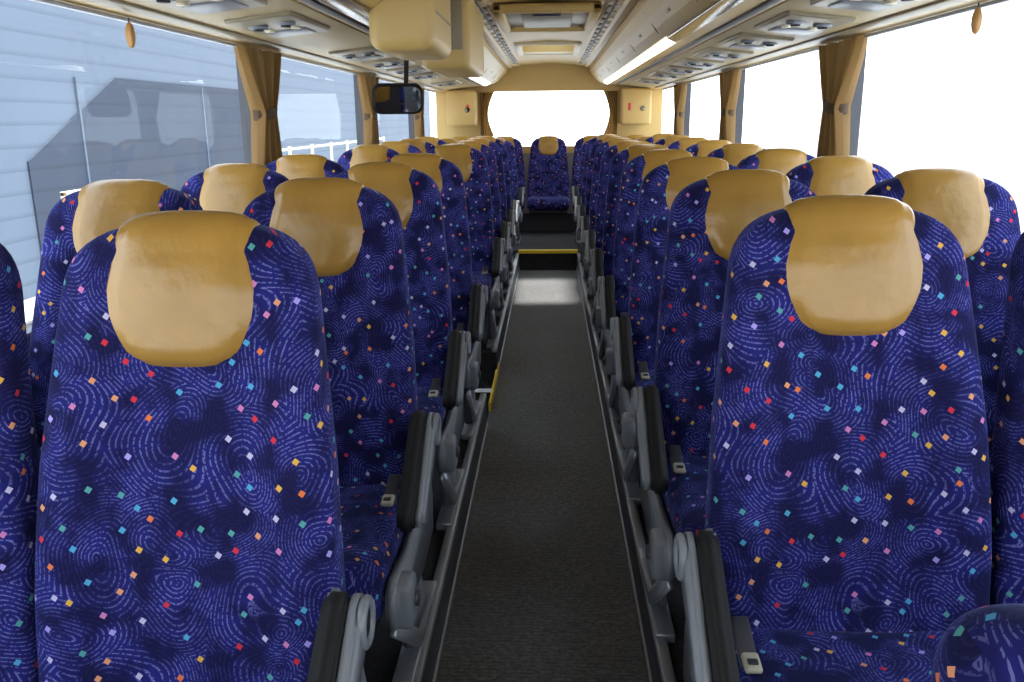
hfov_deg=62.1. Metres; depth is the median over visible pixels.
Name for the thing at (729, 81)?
window curtain
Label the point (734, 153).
seat
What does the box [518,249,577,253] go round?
step
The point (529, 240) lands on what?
floor
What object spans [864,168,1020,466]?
seat
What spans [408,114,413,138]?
trim
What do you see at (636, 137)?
seat
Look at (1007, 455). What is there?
seat
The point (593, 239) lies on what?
seat
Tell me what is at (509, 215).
seat
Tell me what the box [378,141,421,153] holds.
seat
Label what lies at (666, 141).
seat
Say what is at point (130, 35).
tag
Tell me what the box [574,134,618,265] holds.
seat
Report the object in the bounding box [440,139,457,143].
seat
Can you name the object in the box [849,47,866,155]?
trim
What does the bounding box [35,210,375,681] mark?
seat
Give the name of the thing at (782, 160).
seat
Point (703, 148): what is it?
seat
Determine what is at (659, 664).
trim
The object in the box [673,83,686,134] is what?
window curtain
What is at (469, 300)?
seat
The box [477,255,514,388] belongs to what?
floor
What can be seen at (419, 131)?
window curtain
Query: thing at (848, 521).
seat
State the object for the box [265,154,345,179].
seat
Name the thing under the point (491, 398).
trim
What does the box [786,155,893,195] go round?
seat
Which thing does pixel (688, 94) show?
trim
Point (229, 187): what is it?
seat
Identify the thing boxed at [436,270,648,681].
floor
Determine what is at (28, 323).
wall
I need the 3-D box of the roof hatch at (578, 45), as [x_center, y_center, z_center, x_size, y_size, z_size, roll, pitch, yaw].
[0.321,-2.678,7.562,0.580,0.178,1.200,0,15,3]
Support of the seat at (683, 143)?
on the floor at (674, 596)
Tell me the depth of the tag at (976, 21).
2.48 m
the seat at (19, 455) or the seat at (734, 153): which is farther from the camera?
the seat at (734, 153)
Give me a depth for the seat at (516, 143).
9.66 m
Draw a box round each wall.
[26,319,32,353]
[436,64,662,212]
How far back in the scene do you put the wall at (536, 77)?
9.95 m
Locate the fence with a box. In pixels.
[282,137,384,160]
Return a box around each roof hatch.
[492,2,601,32]
[513,41,582,55]
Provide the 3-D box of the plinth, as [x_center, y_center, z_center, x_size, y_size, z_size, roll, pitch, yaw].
[0.405,-1.323,9.485,2.500,0.210,0.040,0,15,3]
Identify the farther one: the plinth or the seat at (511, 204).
the plinth
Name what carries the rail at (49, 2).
attached to the luggage rack at (333, 33)
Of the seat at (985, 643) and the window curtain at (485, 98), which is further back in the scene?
the window curtain at (485, 98)
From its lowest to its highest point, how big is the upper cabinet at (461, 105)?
0.400 m
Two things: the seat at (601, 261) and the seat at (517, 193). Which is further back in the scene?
the seat at (517, 193)
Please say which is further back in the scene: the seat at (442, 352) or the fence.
the fence
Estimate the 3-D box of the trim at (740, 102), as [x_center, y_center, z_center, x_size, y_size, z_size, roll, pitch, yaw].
[1.602,-1.498,6.054,0.065,0.835,0.060,0,15,3]
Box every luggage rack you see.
[56,0,507,91]
[589,0,991,89]
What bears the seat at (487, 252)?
on the floor at (487, 369)
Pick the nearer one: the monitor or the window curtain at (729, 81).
the monitor
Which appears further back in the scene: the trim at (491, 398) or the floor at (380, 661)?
the trim at (491, 398)
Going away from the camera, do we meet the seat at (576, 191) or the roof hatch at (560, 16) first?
the roof hatch at (560, 16)
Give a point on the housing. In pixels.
(465, 59)
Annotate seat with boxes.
[0,243,38,681]
[29,179,202,465]
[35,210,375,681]
[181,163,288,213]
[243,177,440,681]
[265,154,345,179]
[334,162,470,529]
[337,144,398,170]
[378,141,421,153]
[385,153,487,439]
[400,138,434,152]
[416,136,446,146]
[426,144,505,348]
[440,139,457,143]
[451,140,510,317]
[452,137,468,140]
[464,138,515,293]
[473,136,519,275]
[496,136,525,211]
[496,138,524,244]
[527,136,569,212]
[571,135,597,211]
[571,140,588,243]
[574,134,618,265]
[576,136,626,282]
[579,138,635,306]
[584,140,650,333]
[589,144,667,367]
[598,149,697,423]
[610,156,739,504]
[627,135,645,139]
[631,169,816,642]
[637,137,648,140]
[645,133,673,143]
[655,135,688,146]
[667,137,707,149]
[673,195,991,681]
[686,140,731,156]
[707,143,764,166]
[737,148,814,174]
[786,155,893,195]
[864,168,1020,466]
[931,603,1023,681]
[990,231,1023,604]
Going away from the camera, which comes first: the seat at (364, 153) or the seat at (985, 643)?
the seat at (985, 643)
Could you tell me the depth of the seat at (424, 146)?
6.46 m
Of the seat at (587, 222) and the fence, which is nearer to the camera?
the seat at (587, 222)
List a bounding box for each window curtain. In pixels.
[234,44,282,165]
[357,74,378,143]
[414,88,424,137]
[480,92,493,135]
[604,91,616,133]
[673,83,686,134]
[719,69,741,143]
[817,35,867,156]
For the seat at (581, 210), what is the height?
1.127 m
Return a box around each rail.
[30,0,436,92]
[662,0,1013,89]
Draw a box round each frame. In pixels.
[60,189,80,198]
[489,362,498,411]
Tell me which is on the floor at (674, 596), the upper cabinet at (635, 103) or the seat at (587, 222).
the seat at (587, 222)
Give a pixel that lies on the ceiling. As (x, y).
(613, 12)
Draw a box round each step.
[475,392,490,418]
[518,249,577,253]
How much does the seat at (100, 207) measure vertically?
1.127 m
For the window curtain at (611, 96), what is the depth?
9.94 m
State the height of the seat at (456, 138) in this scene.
1.037 m
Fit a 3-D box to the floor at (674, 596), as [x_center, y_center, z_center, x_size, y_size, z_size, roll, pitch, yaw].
[0.944,0.499,3.460,1.045,0.210,9.720,0,15,3]
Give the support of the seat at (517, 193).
on the floor at (529, 240)
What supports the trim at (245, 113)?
attached to the wall at (28, 323)
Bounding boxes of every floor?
[363,398,478,681]
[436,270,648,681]
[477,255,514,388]
[512,232,578,269]
[592,296,685,681]
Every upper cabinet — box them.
[446,90,477,125]
[619,88,651,124]
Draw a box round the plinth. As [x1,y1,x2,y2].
[519,213,576,231]
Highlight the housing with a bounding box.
[422,0,483,77]
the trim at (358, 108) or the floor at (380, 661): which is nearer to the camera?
the floor at (380, 661)
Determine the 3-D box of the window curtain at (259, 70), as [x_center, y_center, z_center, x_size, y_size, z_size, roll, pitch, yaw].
[-1.121,-0.902,3.880,0.097,0.812,0.559,-1,15,0]
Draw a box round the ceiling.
[472,0,637,68]
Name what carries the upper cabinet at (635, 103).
attached to the wall at (536, 77)
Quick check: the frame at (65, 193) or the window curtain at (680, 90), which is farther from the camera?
the frame at (65, 193)
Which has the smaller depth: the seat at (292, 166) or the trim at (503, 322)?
the seat at (292, 166)
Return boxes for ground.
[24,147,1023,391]
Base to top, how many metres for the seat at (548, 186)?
1.037 m
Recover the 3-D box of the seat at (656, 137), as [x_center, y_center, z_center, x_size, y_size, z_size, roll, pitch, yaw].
[1.337,-1.208,7.343,0.482,1.127,0.712,0,15,3]
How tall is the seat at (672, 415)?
1.127 m
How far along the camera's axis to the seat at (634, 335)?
2.95 m
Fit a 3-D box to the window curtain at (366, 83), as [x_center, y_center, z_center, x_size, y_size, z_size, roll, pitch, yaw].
[-1.019,-1.495,6.152,0.097,0.812,0.559,-1,15,0]
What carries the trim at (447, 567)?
attached to the floor at (380, 661)
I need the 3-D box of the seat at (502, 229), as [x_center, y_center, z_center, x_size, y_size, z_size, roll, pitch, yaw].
[-0.282,-0.730,5.574,0.550,1.127,0.712,0,15,3]
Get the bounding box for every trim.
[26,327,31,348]
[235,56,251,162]
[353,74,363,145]
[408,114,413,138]
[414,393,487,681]
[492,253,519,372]
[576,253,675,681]
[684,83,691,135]
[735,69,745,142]
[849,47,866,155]
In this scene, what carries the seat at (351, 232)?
on the floor at (380, 661)
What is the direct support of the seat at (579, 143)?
on the floor at (529, 240)
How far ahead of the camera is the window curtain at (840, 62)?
3.66 m
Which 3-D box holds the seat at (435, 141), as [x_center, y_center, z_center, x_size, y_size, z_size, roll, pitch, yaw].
[-0.736,-1.125,7.106,0.482,1.127,0.712,0,15,3]
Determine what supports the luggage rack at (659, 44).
attached to the wall
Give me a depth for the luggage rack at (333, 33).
3.21 m
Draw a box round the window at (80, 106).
[0,0,430,299]
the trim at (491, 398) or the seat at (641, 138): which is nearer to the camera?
the trim at (491, 398)
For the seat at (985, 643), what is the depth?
0.68 m
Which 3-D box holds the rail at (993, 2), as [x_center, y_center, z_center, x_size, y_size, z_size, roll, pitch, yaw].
[1.454,-1.383,4.022,0.020,0.012,11.600,0,15,3]
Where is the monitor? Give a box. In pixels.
[369,0,450,59]
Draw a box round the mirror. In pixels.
[372,60,422,113]
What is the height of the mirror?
0.346 m
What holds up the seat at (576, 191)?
on the floor at (529, 240)
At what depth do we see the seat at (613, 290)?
3.71 m
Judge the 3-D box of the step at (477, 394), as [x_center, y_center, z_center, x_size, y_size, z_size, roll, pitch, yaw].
[-0.625,0.532,4.486,1.040,0.321,0.790,0,15,3]
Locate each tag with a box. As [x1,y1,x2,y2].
[125,18,135,47]
[971,2,981,34]

